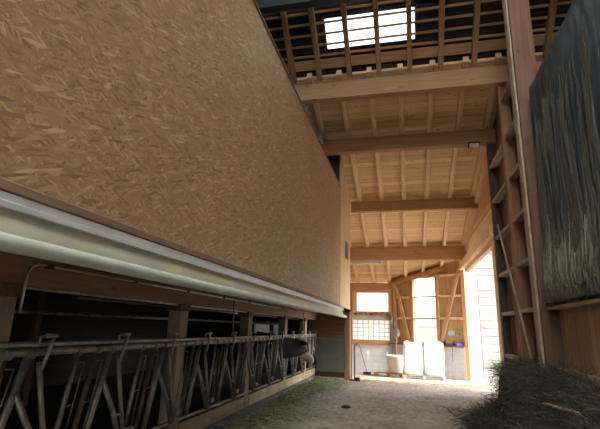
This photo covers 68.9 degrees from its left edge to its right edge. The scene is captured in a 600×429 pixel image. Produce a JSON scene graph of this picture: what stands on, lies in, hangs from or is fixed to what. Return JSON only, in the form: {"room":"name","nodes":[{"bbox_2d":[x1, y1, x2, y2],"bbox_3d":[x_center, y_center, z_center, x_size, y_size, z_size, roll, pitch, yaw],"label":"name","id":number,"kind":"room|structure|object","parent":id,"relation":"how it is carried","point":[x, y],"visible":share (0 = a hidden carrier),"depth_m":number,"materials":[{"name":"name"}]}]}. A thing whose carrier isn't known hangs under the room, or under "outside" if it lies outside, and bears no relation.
{"room":"farm building","nodes":[
{"label":"farm building","id":0,"kind":"room"},
{"bbox_2d":[0,295,168,392],"bbox_3d":[-6.873,-2.881,6.320,0.100,11.934,21.900,-2,-15,13],"label":"wall","id":1,"kind":"structure","parent":0,"point":[56,370],"depth_m":11.11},
{"bbox_2d":[320,125,495,155],"bbox_3d":[-0.044,-1.897,12.383,10.340,0.525,0.200,-2,-15,13],"label":"cross beam","id":2,"kind":"structure","parent":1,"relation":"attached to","point":[447,137],"depth_m":11.60,"materials":[{"name":"brown wood"}]},
{"bbox_2d":[295,61,541,104],"bbox_3d":[1.321,-2.948,10.339,14.000,0.430,0.200,-2,-15,13],"label":"cross beam","id":3,"kind":"structure","parent":1,"relation":"attached to","point":[498,75],"depth_m":9.98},
{"bbox_2d":[284,32,557,72],"bbox_3d":[1.286,-3.622,10.281,14.000,0.166,0.185,-2,-15,13],"label":"board","id":4,"kind":"object","parent":1,"relation":"attached to","point":[496,44],"visible":0.28,"depth_m":9.97,"materials":[{"name":"brown wood"}]},
{"bbox_2d":[280,11,296,83],"bbox_3d":[-0.603,-5.749,9.094,0.110,4.145,4.680,-2,-15,13],"label":"rafter","id":5,"kind":"object","parent":4,"relation":"on","point":[283,15],"visible":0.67,"depth_m":10.22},
{"bbox_2d":[308,7,322,81],"bbox_3d":[0.019,-5.769,8.947,0.110,4.145,4.680,-2,-15,13],"label":"rafter","id":6,"kind":"object","parent":4,"relation":"on","point":[310,10],"visible":1,"depth_m":10.08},
{"bbox_2d":[283,26,559,60],"bbox_3d":[1.256,-3.792,10.174,14.000,0.055,0.057,-2,-15,13],"label":"batten","id":7,"kind":"object","parent":6,"relation":"attached to","point":[558,27],"visible":0.28,"depth_m":9.86,"materials":[{"name":"brown wood"}]},
{"bbox_2d":[278,14,565,50],"bbox_3d":[1.219,-3.988,10.046,14.000,0.055,0.057,-2,-15,13],"label":"batten","id":8,"kind":"object","parent":6,"relation":"on","point":[559,15],"visible":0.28,"depth_m":9.71,"materials":[{"name":"brown wood"}]},
{"bbox_2d":[273,1,572,40],"bbox_3d":[1.182,-4.184,9.917,14.000,0.055,0.057,-2,-15,13],"label":"batten","id":9,"kind":"object","parent":6,"relation":"attached to","point":[565,2],"visible":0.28,"depth_m":9.58,"materials":[{"name":"brown wood"}]},
{"bbox_2d":[340,3,351,78],"bbox_3d":[0.720,-5.791,8.782,0.110,4.145,4.680,-2,-15,13],"label":"rafter","id":10,"kind":"object","parent":4,"relation":"on","point":[342,5],"visible":1,"depth_m":9.90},
{"bbox_2d":[372,0,381,75],"bbox_3d":[1.391,-5.812,8.623,0.110,4.145,4.680,-2,-15,13],"label":"rafter","id":11,"kind":"object","parent":4,"relation":"on","point":[374,2],"visible":1,"depth_m":9.75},
{"bbox_2d":[406,0,411,71],"bbox_3d":[2.072,-5.833,8.462,0.110,4.145,4.680,-2,-15,13],"label":"rafter","id":12,"kind":"object","parent":4,"relation":"on","point":[408,2],"visible":1,"depth_m":9.60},
{"bbox_2d":[438,0,444,68],"bbox_3d":[2.733,-5.854,8.306,0.110,4.145,4.680,-2,-15,13],"label":"rafter","id":13,"kind":"object","parent":4,"relation":"on","point":[441,2],"visible":1,"depth_m":9.51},
{"bbox_2d":[471,0,480,65],"bbox_3d":[3.424,-5.876,8.143,0.110,4.145,4.680,-2,-15,13],"label":"rafter","id":14,"kind":"object","parent":4,"relation":"on","point":[477,3],"visible":1,"depth_m":9.36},
{"bbox_2d":[542,0,557,57],"bbox_3d":[4.844,-5.921,7.808,0.110,4.145,4.680,-2,-15,13],"label":"rafter","id":15,"kind":"object","parent":4,"relation":"on","point":[552,9],"visible":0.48,"depth_m":9.06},
{"bbox_2d":[14,309,277,324],"bbox_3d":[-2.238,1.946,8.111,0.044,0.064,13.200,-2,-15,13],"label":"pipe","id":16,"kind":"object","parent":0,"point":[16,310],"visible":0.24,"depth_m":6.10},
{"bbox_2d":[26,290,292,318],"bbox_3d":[-1.745,1.718,8.050,0.060,0.080,13.200,-2,-15,13],"label":"pipe","id":17,"kind":"object","parent":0,"point":[26,290],"visible":0.29,"depth_m":5.75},
{"bbox_2d":[0,0,339,304],"bbox_3d":[-1.040,-1.479,3.238,0.020,3.265,18.480,-2,-15,13],"label":"wall","id":18,"kind":"structure","parent":0,"point":[182,122],"depth_m":3.37,"materials":[{"name":"wood"}]},
{"bbox_2d":[0,177,340,306],"bbox_3d":[-1.065,0.118,2.822,0.050,0.050,18.480,-2,-15,13],"label":"trim","id":19,"kind":"structure","parent":18,"relation":"attached to","point":[8,186],"depth_m":2.60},
{"bbox_2d":[0,190,346,317],"bbox_3d":[-0.431,0.954,5.380,0.088,0.255,15.000,-2,-15,13],"label":"curtain","id":20,"kind":"object","parent":18,"relation":"hanging from","point":[29,228],"visible":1,"depth_m":2.60,"materials":[{"name":"white fabric"}]},
{"bbox_2d":[253,0,340,187],"bbox_3d":[-1.013,-3.063,3.650,0.100,0.030,18.480,-2,-15,13],"label":"trim","id":21,"kind":"structure","parent":18,"relation":"attached to","point":[254,1],"depth_m":6.86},
{"bbox_2d":[77,296,297,319],"bbox_3d":[-1.159,2.146,9.388,0.028,0.038,10.200,-2,-15,13],"label":"pipe","id":22,"kind":"object","parent":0,"point":[78,297],"visible":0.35,"depth_m":5.69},
{"bbox_2d":[25,291,350,311],"bbox_3d":[-3.900,0.556,4.739,6.400,0.060,21.400,-2,-15,13],"label":"ceiling","id":23,"kind":"structure","parent":0,"point":[32,293],"depth_m":9.79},
{"bbox_2d":[0,368,497,428],"bbox_3d":[4.428,3.440,5.449,22.100,0.761,28.000,-2,-15,13],"label":"floor","id":24,"kind":"structure","parent":0,"point":[402,413],"depth_m":8.72,"materials":[{"name":"concrete"}]},
{"bbox_2d":[19,292,45,405],"bbox_3d":[-4.847,2.410,7.882,0.130,1.980,0.130,-2,-15,13],"label":"post","id":25,"kind":"object","parent":24,"relation":"on","point":[39,299],"visible":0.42,"depth_m":7.90,"materials":[{"name":"brown wood"}]},
{"bbox_2d":[182,329,313,383],"bbox_3d":[-1.429,3.425,10.409,3.592,1.341,1.029,2,-14,-1],"label":"cow","id":26,"kind":"object","parent":24,"relation":"on","point":[291,347],"visible":0.38,"depth_m":10.24},
{"bbox_2d":[210,376,375,428],"bbox_3d":[0.276,3.729,8.818,2.181,0.181,9.816,-2,-15,13],"label":"hay","id":27,"kind":"object","parent":24,"relation":"on","point":[307,389],"visible":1,"depth_m":8.34},
{"bbox_2d":[344,312,350,379],"bbox_3d":[1.465,4.017,13.460,0.170,2.000,0.200,-2,-15,13],"label":"end post","id":28,"kind":"object","parent":24,"relation":"on","point":[347,321],"visible":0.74,"depth_m":13.37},
{"bbox_2d":[374,372,402,376],"bbox_3d":[3.468,6.260,17.112,1.060,0.194,0.907,-2,-15,13],"label":"pallet","id":29,"kind":"object","parent":24,"relation":"on","point":[388,374],"visible":0.99,"depth_m":16.78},
{"bbox_2d":[386,354,402,372],"bbox_3d":[3.741,5.793,17.111,0.750,0.723,0.744,-2,-15,13],"label":"tub","id":30,"kind":"object","parent":29,"relation":"on","point":[395,363],"visible":0.84,"depth_m":16.85,"materials":[{"name":"beige plastic"}]},
{"bbox_2d":[391,315,396,374],"bbox_3d":[4.048,5.600,18.787,0.200,2.470,0.160,-2,-15,13],"label":"post","id":31,"kind":"object","parent":24,"relation":"on","point":[392,321],"visible":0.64,"depth_m":18.76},
{"bbox_2d":[316,379,489,428],"bbox_3d":[2.469,3.878,8.756,3.761,0.050,9.596,-2,-15,13],"label":"straw","id":32,"kind":"object","parent":24,"relation":"on","point":[407,383],"visible":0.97,"depth_m":12.03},
{"bbox_2d":[403,374,445,380],"bbox_3d":[4.504,5.912,15.888,1.460,0.200,1.007,-2,-15,13],"label":"pallet","id":33,"kind":"object","parent":24,"relation":"on","point":[443,378],"visible":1,"depth_m":15.47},
{"bbox_2d":[403,341,422,374],"bbox_3d":[4.157,5.250,16.090,0.714,1.167,0.712,-2,-15,13],"label":"bag","id":34,"kind":"object","parent":33,"relation":"on","point":[412,351],"visible":1,"depth_m":15.77,"materials":[{"name":"white plastic"}]},
{"bbox_2d":[423,341,444,375],"bbox_3d":[4.873,5.228,15.921,0.713,1.167,0.716,-2,-15,13],"label":"bag","id":35,"kind":"object","parent":33,"relation":"on","point":[434,365],"visible":1,"depth_m":15.60,"materials":[{"name":"white plastic"}]},
{"bbox_2d":[460,270,471,380],"bbox_3d":[6.328,4.009,16.695,0.120,4.420,0.160,15,-19,-41],"label":"stud","id":36,"kind":"object","parent":24,"relation":"on","point":[462,272],"visible":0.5,"depth_m":16.62,"materials":[{"name":"brown wood"}]},
{"bbox_2d":[466,274,484,379],"bbox_3d":[6.898,4.374,17.242,0.430,4.004,0.075,-2,-15,13],"label":"door leaf","id":37,"kind":"structure","parent":24,"relation":"on","point":[472,282],"depth_m":17.23,"materials":[{"name":"white paint"}]},
{"bbox_2d":[486,143,512,362],"bbox_3d":[4.786,1.005,10.468,0.180,6.532,0.160,-2,-15,13],"label":"wall post","id":38,"kind":"object","parent":24,"relation":"on","point":[490,147],"visible":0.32,"depth_m":10.38,"materials":[{"name":"brown wood"}]},
{"bbox_2d":[496,85,535,360],"bbox_3d":[4.385,0.269,8.868,0.220,7.137,0.160,-2,-15,13],"label":"wall post","id":39,"kind":"object","parent":24,"relation":"on","point":[521,282],"visible":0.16,"depth_m":8.79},
{"bbox_2d":[489,143,502,168],"bbox_3d":[4.644,-1.379,10.186,0.160,0.075,1.600,-2,-15,13],"label":"nogging","id":40,"kind":"object","parent":39,"relation":"attached to","point":[498,156],"visible":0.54,"depth_m":10.33,"materials":[{"name":"brown wood"}]},
{"bbox_2d":[492,182,505,202],"bbox_3d":[4.619,-0.508,9.962,0.160,0.075,1.600,-2,-15,13],"label":"nogging","id":41,"kind":"object","parent":39,"relation":"attached to","point":[501,193],"visible":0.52,"depth_m":10.08,"materials":[{"name":"brown wood"}]},
{"bbox_2d":[495,223,509,239],"bbox_3d":[4.593,0.373,9.736,0.160,0.075,1.600,-2,-15,13],"label":"nogging","id":42,"kind":"object","parent":39,"relation":"attached to","point":[506,230],"visible":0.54,"depth_m":9.78,"materials":[{"name":"brown wood"}]},
{"bbox_2d":[501,77,510,100],"bbox_3d":[4.274,-2.678,8.791,0.160,0.075,1.480,-2,-15,13],"label":"nogging","id":43,"kind":"object","parent":39,"relation":"attached to","point":[506,95],"visible":0.48,"depth_m":9.17,"materials":[{"name":"brown wood"}]},
{"bbox_2d":[504,119,514,139],"bbox_3d":[4.249,-1.807,8.567,0.160,0.075,1.480,-2,-15,13],"label":"nogging","id":44,"kind":"object","parent":39,"relation":"attached to","point":[510,133],"visible":0.48,"depth_m":8.95,"materials":[{"name":"brown wood"}]},
{"bbox_2d":[508,163,519,179],"bbox_3d":[4.223,-0.935,8.344,0.160,0.075,1.480,-2,-15,13],"label":"nogging","id":45,"kind":"object","parent":39,"relation":"attached to","point":[514,174],"visible":0.48,"depth_m":8.72,"materials":[{"name":"brown wood"}]},
{"bbox_2d":[512,209,523,222],"bbox_3d":[4.198,-0.054,8.117,0.160,0.075,1.480,-2,-15,13],"label":"nogging","id":46,"kind":"object","parent":39,"relation":"attached to","point":[519,217],"visible":0.48,"depth_m":8.48,"materials":[{"name":"brown wood"}]},
{"bbox_2d":[438,347,599,428],"bbox_3d":[2.868,2.353,5.441,2.117,1.347,7.546,-2,-15,13],"label":"heap","id":47,"kind":"object","parent":24,"relation":"on","point":[523,386],"visible":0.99,"depth_m":5.91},
{"bbox_2d":[497,224,531,358],"bbox_3d":[4.205,1.365,8.655,0.035,2.812,1.823,-2,-15,13],"label":"leaning pole","id":48,"kind":"object","parent":47,"relation":"on","point":[500,236],"visible":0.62,"depth_m":8.51,"materials":[{"name":"brown wood"}]},
{"bbox_2d":[513,295,521,360],"bbox_3d":[4.042,2.103,8.128,0.045,1.206,0.246,-5,-16,24],"label":"leaning pole","id":49,"kind":"object","parent":47,"relation":"on","point":[514,296],"visible":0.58,"depth_m":8.12,"materials":[{"name":"brown wood"}]},
{"bbox_2d":[507,0,564,368],"bbox_3d":[3.986,-0.883,7.463,0.320,8.648,0.240,-2,-15,13],"label":"wall column","id":50,"kind":"structure","parent":24,"relation":"on","point":[524,69],"depth_m":7.41,"materials":[{"name":"brown wood"}]},
{"bbox_2d":[255,0,360,13],"bbox_3d":[1.441,-4.625,8.893,11.000,0.400,0.200,-2,-15,13],"label":"steel beam","id":51,"kind":"structure","parent":50,"relation":"attached to","point":[265,6],"depth_m":9.23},
{"bbox_2d":[502,0,544,367],"bbox_3d":[3.820,-0.851,7.538,0.035,8.613,0.220,-2,-15,13],"label":"board","id":52,"kind":"object","parent":50,"relation":"attached to","point":[540,347],"visible":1,"depth_m":7.38,"materials":[{"name":"brown wood"}]},
{"bbox_2d":[187,309,344,373],"bbox_3d":[-1.425,4.220,14.580,6.270,2.000,0.120,-2,-15,13],"label":"wall","id":53,"kind":"structure","parent":0,"point":[292,325],"depth_m":14.17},
{"bbox_2d":[202,374,319,428],"bbox_3d":[-1.466,3.001,5.969,0.520,0.075,16.650,-2,-15,13],"label":"curb","id":54,"kind":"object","parent":53,"relation":"attached to","point":[259,404],"depth_m":7.92,"materials":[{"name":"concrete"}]},
{"bbox_2d":[0,283,22,385],"bbox_3d":[-2.275,1.344,3.028,0.220,1.715,0.260,-2,-15,13],"label":"post","id":55,"kind":"object","parent":54,"relation":"on","point":[9,293],"visible":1,"depth_m":3.21,"materials":[{"name":"brown wood"}]},
{"bbox_2d":[158,304,190,428],"bbox_3d":[-1.642,2.027,5.616,0.220,1.715,0.260,-2,-15,13],"label":"post","id":56,"kind":"object","parent":54,"relation":"on","point":[178,315],"visible":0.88,"depth_m":5.59,"materials":[{"name":"brown wood"}]},
{"bbox_2d":[178,397,243,428],"bbox_3d":[-1.286,3.043,6.642,0.050,0.190,2.360,-2,-15,13],"label":"board","id":57,"kind":"object","parent":54,"relation":"on","point":[204,419],"visible":0.9,"depth_m":6.49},
{"bbox_2d":[236,312,253,407],"bbox_3d":[-1.044,2.673,8.062,0.220,1.715,0.260,-2,-15,13],"label":"post","id":58,"kind":"object","parent":54,"relation":"on","point":[246,319],"visible":0.55,"depth_m":8.07,"materials":[{"name":"brown wood"}]},
{"bbox_2d":[0,331,317,428],"bbox_3d":[-1.299,2.320,6.539,0.134,1.098,16.860,-2,-15,13],"label":"fence","id":59,"kind":"object","parent":58,"relation":"attached to","point":[13,398],"visible":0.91,"depth_m":4.87,"materials":[{"name":"grey metal"}]},
{"bbox_2d":[248,381,282,405],"bbox_3d":[-0.689,3.687,9.084,0.050,0.190,2.350,-2,-15,13],"label":"board","id":60,"kind":"object","parent":54,"relation":"on","point":[256,396],"visible":0.82,"depth_m":8.86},
{"bbox_2d":[276,316,287,388],"bbox_3d":[-0.448,3.317,10.499,0.220,1.715,0.260,-2,-15,13],"label":"post","id":61,"kind":"object","parent":54,"relation":"on","point":[282,325],"visible":0.52,"depth_m":10.53,"materials":[{"name":"brown wood"}]},
{"bbox_2d":[285,372,303,387],"bbox_3d":[-0.136,4.285,11.347,0.050,0.190,1.980,-2,-15,13],"label":"board","id":62,"kind":"object","parent":54,"relation":"on","point":[299,377],"visible":0.8,"depth_m":11.21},
{"bbox_2d":[298,318,307,378],"bbox_3d":[0.062,3.868,12.588,0.220,1.715,0.260,-2,-15,13],"label":"post","id":63,"kind":"object","parent":54,"relation":"on","point":[305,319],"visible":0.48,"depth_m":12.63,"materials":[{"name":"brown wood"}]},
{"bbox_2d":[0,251,315,318],"bbox_3d":[-2.001,0.680,4.322,0.200,0.230,21.150,-2,-15,13],"label":"beam","id":64,"kind":"structure","parent":63,"relation":"on","point":[13,267],"depth_m":4.36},
{"bbox_2d":[18,263,316,314],"bbox_3d":[-0.794,1.961,8.699,0.038,0.386,11.421,-2,-15,13],"label":"conduit","id":65,"kind":"object","parent":64,"relation":"attached to","point":[46,266],"visible":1,"depth_m":4.16,"materials":[{"name":"grey metal"}]},
{"bbox_2d":[26,287,314,319],"bbox_3d":[-0.873,2.107,8.579,0.038,0.359,11.610,-2,-15,13],"label":"pipe","id":66,"kind":"object","parent":64,"relation":"attached to","point":[27,288],"visible":0.56,"depth_m":4.56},
{"bbox_2d":[253,321,270,332],"bbox_3d":[-1.283,3.813,14.627,0.610,0.440,0.070,-2,-15,13],"label":"window","id":67,"kind":"structure","parent":53,"relation":"in","point":[257,327],"depth_m":14.65,"materials":[{"name":"white"}]},
{"bbox_2d":[315,371,343,377],"bbox_3d":[0.861,5.023,13.746,1.150,0.160,0.060,-2,-15,13],"label":"trim","id":68,"kind":"structure","parent":53,"relation":"attached to","point":[321,373],"depth_m":13.69,"materials":[{"name":"brown wood"}]},
{"bbox_2d":[327,155,339,182],"bbox_3d":[-1.958,0.389,12.832,6.270,4.419,0.080,-2,-15,13],"label":"wall","id":69,"kind":"structure","parent":0,"point":[334,160],"depth_m":12.55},
{"bbox_2d":[340,155,349,310],"bbox_3d":[1.353,0.585,13.116,0.030,4.469,2.205,-2,-15,13],"label":"wall panel","id":70,"kind":"object","parent":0,"point":[345,196],"visible":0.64,"depth_m":12.87,"materials":[{"name":"brown wood"}]},
{"bbox_2d":[352,345,389,374],"bbox_3d":[2.654,6.387,19.133,2.580,1.300,0.200,-2,-15,13],"label":"wall","id":71,"kind":"structure","parent":0,"point":[375,358],"depth_m":18.96,"materials":[{"name":"paint"}]},
{"bbox_2d":[352,315,389,319],"bbox_3d":[2.713,4.598,19.580,2.600,0.190,0.180,-2,-15,13],"label":"trim","id":72,"kind":"structure","parent":71,"relation":"attached to","point":[377,317],"depth_m":19.38,"materials":[{"name":"brown wood"}]},
{"bbox_2d":[352,292,355,314],"bbox_3d":[2.438,3.988,19.670,0.160,1.020,0.120,-2,-15,13],"label":"window post","id":73,"kind":"object","parent":72,"relation":"on","point":[353,293],"visible":1,"depth_m":19.61,"materials":[{"name":"brown wood"}]},
{"bbox_2d":[352,339,390,345],"bbox_3d":[2.658,5.611,19.209,2.600,0.210,0.200,-2,-15,13],"label":"beam","id":74,"kind":"structure","parent":71,"relation":"on","point":[361,342],"depth_m":19.01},
{"bbox_2d":[350,292,390,340],"bbox_3d":[2.705,4.524,19.564,2.596,2.116,0.190,-2,-15,13],"label":"window","id":75,"kind":"structure","parent":74,"relation":"on","point":[374,329],"depth_m":19.28,"materials":[{"name":"white glass"}]},
{"bbox_2d":[350,283,392,291],"bbox_3d":[2.798,3.305,19.784,2.750,0.400,0.200,-2,-15,13],"label":"wall plate","id":76,"kind":"object","parent":75,"relation":"on","point":[354,287],"visible":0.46,"depth_m":19.60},
{"bbox_2d":[356,292,388,315],"bbox_3d":[3.230,3.976,19.544,1.500,1.035,0.080,-2,-15,13],"label":"window","id":77,"kind":"structure","parent":71,"relation":"in","point":[369,302],"depth_m":19.55,"materials":[{"name":"white glass"}]},
{"bbox_2d":[262,0,572,77],"bbox_3d":[-0.503,-6.699,3.118,14.200,5.694,16.907,-2,-15,13],"label":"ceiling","id":78,"kind":"structure","parent":0,"point":[494,5],"depth_m":9.71,"materials":[{"name":"tile"}]},
{"bbox_2d":[264,0,405,20],"bbox_3d":[1.109,-4.576,9.660,14.000,0.055,0.057,-2,-15,13],"label":"batten","id":79,"kind":"object","parent":78,"relation":"attached to","point":[390,1],"visible":0.28,"depth_m":9.73,"materials":[{"name":"brown wood"}]},
{"bbox_2d":[321,2,417,50],"bbox_3d":[1.569,-4.197,9.880,2.130,0.537,0.630,-2,-15,13],"label":"window","id":80,"kind":"structure","parent":78,"relation":"attached to","point":[397,18],"depth_m":9.87,"materials":[{"name":"glass"}]},
{"bbox_2d":[269,0,499,30],"bbox_3d":[1.146,-4.380,9.789,14.000,0.055,0.057,-2,-15,13],"label":"batten","id":81,"kind":"object","parent":78,"relation":"attached to","point":[482,1],"visible":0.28,"depth_m":9.60,"materials":[{"name":"brown wood"}]},
{"bbox_2d":[294,52,543,282],"bbox_3d":[2.574,-0.098,15.264,14.200,3.916,11.340,-2,-15,13],"label":"ceiling","id":82,"kind":"structure","parent":0,"point":[445,103],"depth_m":12.88,"materials":[{"name":"wood"}]},
{"bbox_2d":[307,73,359,282],"bbox_3d":[1.457,-0.092,15.280,0.120,3.973,11.272,-2,-15,13],"label":"rafter","id":83,"kind":"object","parent":82,"relation":"attached to","point":[310,80],"visible":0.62,"depth_m":11.64,"materials":[{"name":"brown wood"}]},
{"bbox_2d":[336,70,375,282],"bbox_3d":[2.148,-0.114,15.117,0.120,3.973,11.272,-2,-15,13],"label":"rafter","id":84,"kind":"object","parent":82,"relation":"attached to","point":[339,77],"visible":0.66,"depth_m":13.13,"materials":[{"name":"brown wood"}]},
{"bbox_2d":[366,67,390,281],"bbox_3d":[2.819,-0.188,14.876,0.120,3.911,11.089,-2,-15,13],"label":"rafter","id":85,"kind":"object","parent":82,"relation":"attached to","point":[368,69],"visible":0.74,"depth_m":12.97,"materials":[{"name":"brown wood"}]},
{"bbox_2d":[397,63,406,276],"bbox_3d":[3.453,-0.343,14.515,0.120,3.754,10.626,-2,-15,13],"label":"rafter","id":86,"kind":"object","parent":82,"relation":"attached to","point":[399,66],"visible":0.72,"depth_m":12.69,"materials":[{"name":"brown wood"}]},
{"bbox_2d":[422,60,435,271],"bbox_3d":[4.093,-0.500,14.153,0.120,3.595,10.160,-2,-15,13],"label":"rafter","id":87,"kind":"object","parent":82,"relation":"attached to","point":[432,64],"visible":0.78,"depth_m":12.44,"materials":[{"name":"brown wood"}]},
{"bbox_2d":[440,56,468,265],"bbox_3d":[4.732,-0.656,13.790,0.120,3.437,9.694,-2,-15,13],"label":"rafter","id":88,"kind":"object","parent":82,"relation":"attached to","point":[465,61],"visible":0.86,"depth_m":12.27,"materials":[{"name":"brown wood"}]},
{"bbox_2d":[458,53,501,262],"bbox_3d":[5.340,-0.805,13.445,0.120,3.286,9.251,-2,-15,13],"label":"rafter","id":89,"kind":"object","parent":82,"relation":"attached to","point":[498,56],"visible":0.7,"depth_m":12.00,"materials":[{"name":"brown wood"}]},
{"bbox_2d":[388,260,470,347],"bbox_3d":[5.206,3.632,18.166,0.030,3.458,3.703,15,-19,-41],"label":"boards","id":90,"kind":"object","parent":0,"point":[445,283],"visible":0.57,"depth_m":17.58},
{"bbox_2d":[390,344,474,380],"bbox_3d":[5.197,5.992,17.547,0.200,1.420,3.603,15,-19,-41],"label":"wall","id":91,"kind":"structure","parent":0,"point":[455,370],"depth_m":16.73,"materials":[{"name":"paint"}]},
{"bbox_2d":[393,285,397,342],"bbox_3d":[4.152,4.240,19.021,0.120,2.646,0.140,15,-19,-41],"label":"stud","id":92,"kind":"object","parent":91,"relation":"on","point":[395,313],"visible":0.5,"depth_m":19.01,"materials":[{"name":"brown wood"}]},
{"bbox_2d":[389,265,444,286],"bbox_3d":[4.915,2.634,18.540,0.120,0.741,2.693,15,-19,-41],"label":"beam","id":93,"kind":"structure","parent":92,"relation":"on","point":[440,268],"depth_m":18.42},
{"bbox_2d":[410,280,415,341],"bbox_3d":[4.746,4.023,18.431,0.120,2.807,0.130,15,-19,-41],"label":"stud","id":94,"kind":"object","parent":91,"relation":"on","point":[412,308],"visible":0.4,"depth_m":18.37,"materials":[{"name":"brown wood"}]},
{"bbox_2d":[388,342,464,347],"bbox_3d":[5.067,5.272,17.656,0.300,0.050,3.403,15,-19,-41],"label":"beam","id":95,"kind":"structure","parent":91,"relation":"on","point":[388,342],"depth_m":16.85,"materials":[{"name":"brown wood"}]},
{"bbox_2d":[395,288,410,341],"bbox_3d":[4.400,4.277,18.662,0.060,2.279,0.697,15,-19,-41],"label":"brace","id":96,"kind":"object","parent":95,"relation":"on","point":[396,289],"visible":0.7,"depth_m":18.62,"materials":[{"name":"brown wood"}]},
{"bbox_2d":[440,267,459,342],"bbox_3d":[5.910,3.584,17.202,0.060,2.989,1.075,15,-19,-41],"label":"brace","id":97,"kind":"object","parent":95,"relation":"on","point":[456,278],"visible":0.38,"depth_m":17.18,"materials":[{"name":"brown wood"}]},
{"bbox_2d":[434,273,440,341],"bbox_3d":[5.554,3.727,17.627,0.120,3.026,0.130,15,-19,-41],"label":"stud","id":98,"kind":"object","parent":91,"relation":"on","point":[436,280],"visible":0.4,"depth_m":17.59,"materials":[{"name":"brown wood"}]},
{"bbox_2d":[471,164,490,235],"bbox_3d":[5.733,-0.115,14.278,0.040,2.648,6.850,-2,-15,13],"label":"wall","id":99,"kind":"structure","parent":0,"point":[484,203],"depth_m":12.61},
{"bbox_2d":[351,194,478,212],"bbox_3d":[3.665,-0.354,14.129,4.020,0.475,0.200,-2,-15,13],"label":"cross beam","id":100,"kind":"structure","parent":99,"relation":"attached to","point":[458,201],"depth_m":14.03,"materials":[{"name":"brown wood"}]},
{"bbox_2d":[465,209,476,250],"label":"wall plate","id":101,"kind":"object","parent":99,"relation":"on","point":[473,212],"depth_m":14.79,"materials":[{"name":"brown wood"}]},
{"bbox_2d":[459,225,493,269],"bbox_3d":[5.531,1.201,13.858,0.220,0.270,6.580,-2,-15,13],"label":"beam","id":102,"kind":"structure","parent":99,"relation":"attached to","point":[486,236],"depth_m":12.61,"materials":[{"name":"brown wood"}]},
{"bbox_2d":[467,209,492,251],"bbox_3d":[5.661,0.804,14.026,0.040,0.560,6.800,-2,-15,13],"label":"board","id":103,"kind":"object","parent":99,"relation":"attached to","point":[487,220],"visible":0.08,"depth_m":13.02,"materials":[{"name":"brown wood"}]},
{"bbox_2d":[474,146,486,202],"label":"wall plate","id":104,"kind":"object","parent":99,"relation":"on","point":[478,189],"depth_m":12.56,"materials":[{"name":"brown wood"}]},
{"bbox_2d":[493,0,564,359],"bbox_3d":[4.552,-0.532,9.071,0.040,7.000,3.700,-2,-15,13],"label":"wall","id":105,"kind":"structure","parent":0,"point":[500,169],"depth_m":9.95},
{"bbox_2d":[465,237,503,365],"bbox_3d":[5.408,3.090,12.911,0.120,3.785,5.680,-2,-15,13],"label":"door frame","id":106,"kind":"structure","parent":105,"relation":"attached to","point":[493,248],"depth_m":10.91,"materials":[{"name":"brown wood"}]},
{"bbox_2d":[559,305,599,375],"bbox_3d":[2.326,0.145,-0.182,0.040,0.960,14.400,-2,-15,13],"label":"wall","id":107,"kind":"structure","parent":0,"point":[580,327],"depth_m":5.86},
{"bbox_2d":[546,298,599,309],"bbox_3d":[2.228,-0.341,-0.051,0.200,0.050,14.360,-2,-15,13],"label":"ledge","id":108,"kind":"object","parent":107,"relation":"on","point":[592,302],"visible":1,"depth_m":5.61,"materials":[{"name":"brown wood"}]},
{"bbox_2d":[529,0,599,304],"bbox_3d":[3.526,-1.057,4.550,0.706,3.650,5.274,-2,-15,13],"label":"tarp","id":109,"kind":"object","parent":108,"relation":"on","point":[581,13],"visible":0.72,"depth_m":5.63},
{"bbox_2d":[533,11,599,303],"bbox_3d":[3.211,-0.796,4.665,0.256,3.146,5.200,-2,-15,13],"label":"hay","id":110,"kind":"object","parent":109,"relation":"hanging from","point":[577,228],"visible":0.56,"depth_m":5.67},
{"bbox_2d":[541,215,599,302],"bbox_3d":[3.471,0.654,5.746,0.147,0.907,2.287,-2,-15,15],"label":"tuft","id":111,"kind":"object","parent":110,"relation":"attached to","point":[563,273],"visible":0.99,"depth_m":5.54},
{"bbox_3d":[2.755,1.494,1.323,0.180,0.920,18.100,-2,-15,13],"label":"wall","id":112,"kind":"structure","parent":0,"visible":0},
{"bbox_2d":[559,368,599,385],"bbox_3d":[2.237,0.544,-0.266,0.160,0.100,14.400,-2,-15,13],"label":"sill","id":113,"kind":"structure","parent":112,"relation":"on","point":[588,375],"depth_m":5.34,"materials":[{"name":"wood"}]},
{"bbox_3d":[0.748,3.880,17.232,0.100,5.100,5.900,-2,-15,13],"label":"wall","id":114,"kind":"structure","parent":0,"visible":0},
{"bbox_2d":[350,243,466,260],"bbox_3d":[3.525,1.452,16.822,5.640,0.635,0.220,-2,-15,13],"label":"cross beam","id":115,"kind":"structure","parent":114,"relation":"attached to","point":[432,251],"depth_m":16.59,"materials":[{"name":"brown wood"}]},
{"bbox_2d":[350,261,380,263],"bbox_3d":[2.485,1.859,17.128,1.370,0.180,0.100,-2,-15,13],"label":"fluorescent light","id":116,"kind":"object","parent":115,"relation":"attached to","point":[351,262],"visible":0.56,"depth_m":17.06,"materials":[{"name":"white paint"}]},
{"label":"outside","id":117,"kind":"structure","parent":0,"visible":0},
{"bbox_2d":[484,368,499,379],"bbox_3d":[21.174,14.061,44.249,200.000,0.980,180.000,-2,-15,13],"label":"ground","id":118,"kind":"structure","parent":117,"point":[486,370],"depth_m":21.16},
{"bbox_2d":[466,250,500,368],"bbox_3d":[16.247,4.507,26.189,15.700,9.080,6.200,-2,-15,13],"label":"outbuilding","id":119,"kind":"structure","parent":118,"relation":"on","point":[483,269],"depth_m":24.66,"materials":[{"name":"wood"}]},
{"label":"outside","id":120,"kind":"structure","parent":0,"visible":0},
{"bbox_2d":[363,328,436,339],"bbox_3d":[40.174,17.006,59.019,170.000,2.560,50.000,-2,-15,13],"label":"hill","id":121,"kind":"structure","parent":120,"point":[422,333],"depth_m":69.03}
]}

